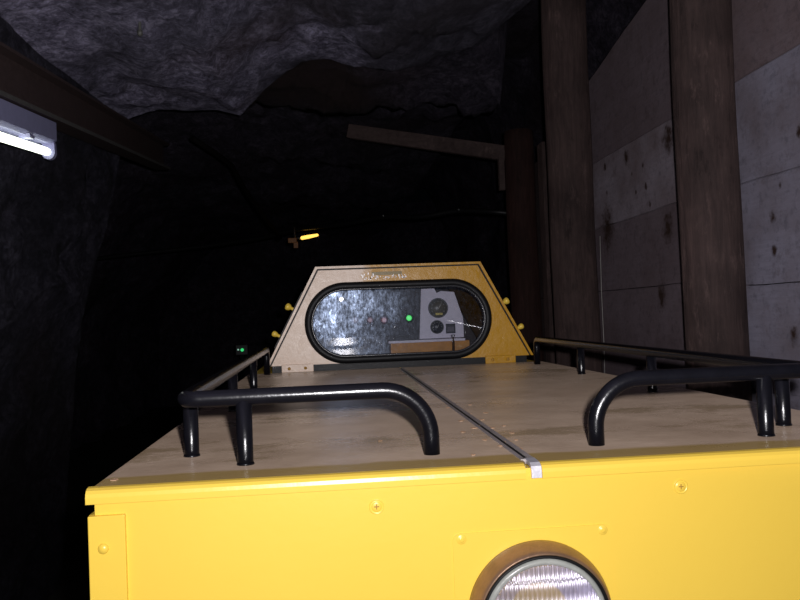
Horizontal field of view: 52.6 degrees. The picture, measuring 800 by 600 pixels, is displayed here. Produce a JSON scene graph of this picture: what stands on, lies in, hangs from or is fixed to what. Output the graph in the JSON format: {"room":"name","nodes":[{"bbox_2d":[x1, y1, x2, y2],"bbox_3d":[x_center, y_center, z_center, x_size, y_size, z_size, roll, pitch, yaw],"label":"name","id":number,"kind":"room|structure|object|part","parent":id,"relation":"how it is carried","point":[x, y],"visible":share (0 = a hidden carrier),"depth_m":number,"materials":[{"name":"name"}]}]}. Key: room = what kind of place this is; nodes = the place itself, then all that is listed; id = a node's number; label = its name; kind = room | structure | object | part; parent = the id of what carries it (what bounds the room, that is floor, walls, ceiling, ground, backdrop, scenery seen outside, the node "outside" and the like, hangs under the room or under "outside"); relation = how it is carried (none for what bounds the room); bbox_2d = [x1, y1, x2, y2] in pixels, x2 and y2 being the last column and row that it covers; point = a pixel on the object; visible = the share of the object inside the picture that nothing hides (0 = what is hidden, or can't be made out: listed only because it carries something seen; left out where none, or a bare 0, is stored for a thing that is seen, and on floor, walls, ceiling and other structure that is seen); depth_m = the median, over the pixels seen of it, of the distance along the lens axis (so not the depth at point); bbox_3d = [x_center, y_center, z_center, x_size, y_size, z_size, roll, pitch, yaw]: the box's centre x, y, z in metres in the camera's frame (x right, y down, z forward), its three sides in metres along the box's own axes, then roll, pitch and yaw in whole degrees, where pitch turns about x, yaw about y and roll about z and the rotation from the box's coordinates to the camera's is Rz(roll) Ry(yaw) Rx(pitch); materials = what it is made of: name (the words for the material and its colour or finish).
{"room":"underground passage","nodes":[
{"label":"underground passage","id":0,"kind":"room"},
{"bbox_2d":[0,16,214,599],"bbox_3d":[-2.912,0.095,6.971,2.270,3.616,17.666,-2,-1,-5],"label":"wall","id":1,"kind":"structure","parent":0,"point":[80,335],"depth_m":4.51,"materials":[{"name":"black stone"}]},
{"bbox_2d":[0,41,169,169],"bbox_3d":[-1.334,-0.732,2.179,0.100,0.923,7.150,-2,-1,-5],"label":"steel beam","id":2,"kind":"structure","parent":1,"relation":"attached to","point":[24,83],"depth_m":3.62,"materials":[{"name":"brown metal"}]},
{"bbox_2d":[0,98,56,160],"bbox_3d":[-1.381,-0.601,2.686,0.083,0.280,1.235,-2,-1,-5],"label":"lamp","id":3,"kind":"object","parent":2,"relation":"hanging from","point":[17,121],"visible":1,"depth_m":3.00,"materials":[{"name":"metal"}]},
{"bbox_3d":[-1.199,-0.562,7.564,4.833,0.256,0.559,-3,-1,24],"label":"power cable","id":4,"kind":"object","parent":1,"relation":"attached to","visible":0},
{"bbox_2d":[288,227,317,247],"bbox_3d":[-0.916,-0.594,7.680,0.289,0.201,0.070,-2,-1,-5],"label":"hanging lamp","id":5,"kind":"object","parent":4,"relation":"hanging from","point":[290,240],"visible":1,"depth_m":7.65,"materials":[{"name":"yellow"}]},
{"bbox_2d":[48,407,202,599],"bbox_3d":[-1.001,1.720,6.997,7.200,0.064,17.600,-2,-1,-5],"label":"floor","id":6,"kind":"structure","parent":0,"point":[90,463],"depth_m":8.70,"materials":[{"name":"black"}]},
{"bbox_2d":[235,344,248,379],"bbox_3d":[-1.717,1.121,8.904,0.140,1.267,0.100,-2,-1,-5],"label":"lamp","id":7,"kind":"object","parent":6,"relation":"on","point":[240,349],"visible":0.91,"depth_m":8.89,"materials":[{"name":"green"}]},
{"bbox_2d":[504,128,543,361],"bbox_3d":[0.956,0.156,6.114,0.238,2.870,0.230,-2,-1,-5],"label":"timber post","id":8,"kind":"object","parent":6,"relation":"on","point":[523,258],"visible":0.55,"depth_m":6.03,"materials":[{"name":"brown wood"}]},
{"bbox_2d":[346,124,504,161],"bbox_3d":[0.203,-1.262,6.480,1.388,0.461,0.100,-3,-1,25],"label":"timber beam","id":9,"kind":"structure","parent":8,"relation":"attached to","point":[476,149],"depth_m":6.43,"materials":[{"name":"brown wood"}]},
{"bbox_2d":[497,157,504,190],"bbox_3d":[0.770,-0.959,6.149,0.042,0.253,0.050,-2,-1,-5],"label":"plank","id":10,"kind":"object","parent":9,"relation":"attached to","point":[501,168],"visible":1,"depth_m":6.12,"materials":[{"name":"brown wood"}]},
{"bbox_2d":[537,141,555,363],"bbox_3d":[1.083,0.221,5.853,0.042,2.720,0.140,-2,-1,-5],"label":"plank","id":11,"kind":"object","parent":6,"relation":"on","point":[541,148],"visible":0.46,"depth_m":5.81,"materials":[{"name":"brown wood"}]},
{"bbox_2d":[540,0,602,372],"bbox_3d":[1.039,-0.189,4.840,0.285,3.500,0.275,-2,-1,-5],"label":"timber post","id":12,"kind":"object","parent":6,"relation":"on","point":[563,22],"visible":0.72,"depth_m":4.74,"materials":[{"name":"brown wood"}]},
{"bbox_2d":[669,0,751,400],"bbox_3d":[1.220,-0.206,3.169,0.242,3.450,0.235,-2,-1,-5],"label":"timber post","id":13,"kind":"object","parent":6,"relation":"on","point":[701,31],"visible":0.61,"depth_m":3.08,"materials":[{"name":"brown wood"}]},
{"bbox_3d":[1.497,1.109,2.424,0.050,0.770,1.600,-2,-1,-5],"label":"board","id":14,"kind":"object","parent":6,"relation":"on","visible":0},
{"bbox_2d":[752,389,799,409],"bbox_3d":[1.483,0.528,2.437,0.050,0.402,1.600,-2,-1,-5],"label":"board","id":15,"kind":"object","parent":14,"relation":"on","point":[794,399],"visible":0.09,"depth_m":2.91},
{"bbox_2d":[746,283,799,395],"bbox_3d":[1.457,0.126,2.444,0.050,0.404,1.600,-2,-1,-5],"label":"board","id":16,"kind":"object","parent":15,"relation":"on","point":[773,310],"visible":0.69,"depth_m":2.98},
{"bbox_2d":[741,167,799,284],"bbox_3d":[1.446,-0.276,2.453,0.050,0.405,1.600,-2,-1,-5],"label":"board","id":17,"kind":"object","parent":16,"relation":"on","point":[770,204],"visible":0.91,"depth_m":2.98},
{"bbox_2d":[735,44,799,183],"bbox_3d":[1.432,-0.681,2.462,0.050,0.419,1.600,-2,-1,-5],"label":"board","id":18,"kind":"object","parent":17,"relation":"on","point":[767,98],"visible":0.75,"depth_m":2.97,"materials":[{"name":"grey concrete"}]},
{"bbox_2d":[732,0,799,81],"bbox_3d":[1.411,-1.276,2.475,0.050,0.776,1.600,-2,-1,-5],"label":"board","id":19,"kind":"object","parent":18,"relation":"on","point":[764,31],"visible":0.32,"depth_m":3.02,"materials":[{"name":"grey concrete"}]},
{"bbox_3d":[1.339,1.139,4.099,0.050,0.792,1.754,-2,-1,-5],"label":"board","id":20,"kind":"object","parent":6,"relation":"on","visible":0},
{"bbox_2d":[602,359,687,388],"bbox_3d":[1.316,0.541,4.112,0.050,0.413,1.754,-2,-1,-5],"label":"board","id":21,"kind":"object","parent":20,"relation":"on","point":[612,367],"visible":0.16,"depth_m":4.53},
{"bbox_2d":[599,283,748,368],"bbox_3d":[1.300,0.134,4.120,0.050,0.407,1.754,-2,-1,-5],"label":"board","id":22,"kind":"object","parent":21,"relation":"on","point":[648,316],"visible":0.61,"depth_m":4.20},
{"bbox_2d":[595,203,681,291],"bbox_3d":[1.287,-0.259,4.129,0.050,0.380,1.754,-2,-1,-5],"label":"board","id":23,"kind":"object","parent":22,"relation":"on","point":[644,250],"visible":0.56,"depth_m":4.21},
{"bbox_2d":[600,241,604,372],"bbox_3d":[1.204,0.167,4.806,0.004,1.092,0.042,-2,-1,-5],"label":"wire","id":24,"kind":"object","parent":23,"relation":"hanging from","point":[600,241],"visible":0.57,"depth_m":4.80,"materials":[{"name":"grey metal"}]},
{"bbox_2d":[593,118,677,229],"bbox_3d":[1.272,-0.646,4.137,0.050,0.401,1.754,-2,-1,-5],"label":"board","id":25,"kind":"object","parent":23,"relation":"on","point":[638,178],"visible":0.52,"depth_m":4.23,"materials":[{"name":"grey concrete"}]},
{"bbox_2d":[589,0,672,163],"bbox_3d":[1.255,-1.235,4.150,0.050,0.778,1.754,-2,-1,-5],"label":"board","id":26,"kind":"object","parent":25,"relation":"on","point":[630,92],"visible":0.59,"depth_m":4.23,"materials":[{"name":"grey concrete"}]},
{"bbox_3d":[-0.006,1.603,6.741,0.070,0.080,16.500,-2,-1,-5],"label":"track rail","id":27,"kind":"object","parent":6,"relation":"on","visible":0},
{"bbox_2d":[85,261,799,599],"bbox_3d":[0.060,0.670,2.487,1.120,1.638,3.067,-2,-1,-5],"label":"locomotive","id":28,"kind":"object","parent":27,"relation":"on","point":[382,449],"visible":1,"depth_m":1.04,"materials":[{"name":"yellow paint"}]},
{"bbox_3d":[-0.304,0.183,1.178,0.021,0.088,0.022,-2,-1,-5],"label":"post","id":29,"kind":"part","parent":28,"relation":"part of","materials":[{"name":"black metal"}]},
{"bbox_3d":[-0.363,0.198,1.760,0.021,0.088,0.022,-2,-1,-5],"label":"post","id":30,"kind":"part","parent":28,"relation":"part of","materials":[{"name":"black metal"}]},
{"bbox_3d":[-0.209,0.177,1.091,0.021,0.088,0.022,-2,-1,-5],"label":"post","id":31,"kind":"part","parent":28,"relation":"part of","materials":[{"name":"black metal"}]},
{"bbox_3d":[-0.424,0.212,2.346,0.021,0.088,0.022,-2,-1,-5],"label":"post","id":32,"kind":"part","parent":28,"relation":"part of","materials":[{"name":"black metal"}]},
{"bbox_3d":[-0.465,0.136,3.098,0.051,0.036,0.024,-2,-1,-5],"label":"catch knob","id":33,"kind":"part","parent":28,"relation":"part of","materials":[{"name":"yellow paint"}]},
{"bbox_3d":[-0.415,0.031,3.105,0.052,0.038,0.029,-2,-1,-5],"label":"catch knob","id":34,"kind":"part","parent":28,"relation":"part of","materials":[{"name":"yellow paint"}]},
{"bbox_3d":[-0.220,0.190,2.022,0.375,0.102,1.877,-2,-1,-5],"label":"guard rail","id":35,"kind":"part","parent":28,"relation":"part of","materials":[{"name":"black metal"}]},
{"bbox_3d":[-0.088,0.077,4.014,0.980,0.351,0.010,-2,-1,-5],"label":"cab panel","id":36,"kind":"part","parent":28,"relation":"part of","materials":[{"name":"metal"}]},
{"bbox_3d":[0.001,0.054,3.066,0.980,0.351,0.006,-2,-1,-5],"label":"cab panel","id":37,"kind":"part","parent":28,"relation":"part of","materials":[{"name":"yellow paint"}]},
{"bbox_2d":[387,338,464,343],"bbox_3d":[0.106,0.167,3.336,0.314,0.010,0.090,-2,-1,-5],"label":"console shelf","id":38,"kind":"object","parent":28,"relation":"attached to","point":[389,340],"depth_m":3.31,"materials":[{"name":"metal"}]},
{"bbox_3d":[0.170,0.054,3.384,0.187,0.210,0.008,-2,-1,-5],"label":"instrument panel","id":39,"kind":"part","parent":28,"relation":"part of","materials":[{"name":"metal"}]},
{"bbox_3d":[0.217,0.176,3.306,0.017,0.070,0.018,-2,-1,-5],"label":"lever","id":40,"kind":"part","parent":28,"relation":"part of","materials":[{"name":"metal"}]},
{"bbox_3d":[0.405,0.009,3.182,0.052,0.038,0.029,-2,-1,-5],"label":"catch knob","id":41,"kind":"part","parent":28,"relation":"part of","materials":[{"name":"yellow paint"}]},
{"bbox_3d":[0.170,0.392,1.014,0.203,0.209,0.002,-2,-1,-5],"label":"headlight plate","id":42,"kind":"part","parent":28,"relation":"part of","materials":[{"name":"yellow paint"}]},
{"bbox_3d":[0.537,0.176,2.402,0.021,0.088,0.022,-2,-1,-5],"label":"post","id":43,"kind":"part","parent":28,"relation":"part of","materials":[{"name":"black metal"}]},
{"bbox_3d":[0.566,0.163,1.822,0.021,0.088,0.022,-2,-1,-5],"label":"post","id":44,"kind":"part","parent":28,"relation":"part of","materials":[{"name":"black metal"}]},
{"bbox_3d":[0.542,0.161,2.014,0.340,0.102,1.829,-2,-1,7],"label":"guard rail","id":45,"kind":"part","parent":28,"relation":"part of","materials":[{"name":"black metal"}]},
{"bbox_3d":[0.523,0.150,1.161,0.021,0.088,0.022,-2,-1,-5],"label":"post","id":46,"kind":"part","parent":28,"relation":"part of","materials":[{"name":"black metal"}]},
{"bbox_3d":[0.591,0.150,1.252,0.021,0.088,0.022,-2,-1,-5],"label":"post","id":47,"kind":"part","parent":28,"relation":"part of","materials":[{"name":"black metal"}]},
{"bbox_2d":[0,0,540,242],"bbox_3d":[-0.702,-1.705,7.225,4.296,1.481,17.696,-2,-1,-5],"label":"ceiling","id":48,"kind":"structure","parent":0,"point":[276,88],"depth_m":4.97,"materials":[{"name":"grey stone"}]},
{"bbox_2d":[137,21,142,36],"bbox_3d":[-1.041,-1.188,3.233,0.019,0.270,0.022,-2,-1,-5],"label":"bolt","id":49,"kind":"object","parent":48,"relation":"attached to","point":[139,31],"visible":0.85,"depth_m":3.23,"materials":[{"name":"grey metal"}]},
{"bbox_2d":[190,135,281,239],"bbox_3d":[-1.244,-0.858,6.649,0.134,0.541,2.118,-2,-1,8],"label":"hose","id":50,"kind":"object","parent":48,"relation":"hanging from","point":[194,139],"visible":1,"depth_m":6.30,"materials":[{"name":"black rubber"}]},
{"bbox_2d":[158,200,448,406],"bbox_3d":[-1.866,0.159,15.518,7.200,4.080,1.070,-2,-1,-5],"label":"wall","id":51,"kind":"structure","parent":0,"point":[237,293],"depth_m":15.56,"materials":[{"name":"black stone"}]},
{"bbox_2d":[425,0,799,338],"bbox_3d":[1.356,-0.385,7.388,1.270,4.268,17.673,-2,-1,-5],"label":"wall","id":52,"kind":"structure","parent":0,"point":[462,181],"depth_m":10.80,"materials":[{"name":"grey stone"}]}
]}

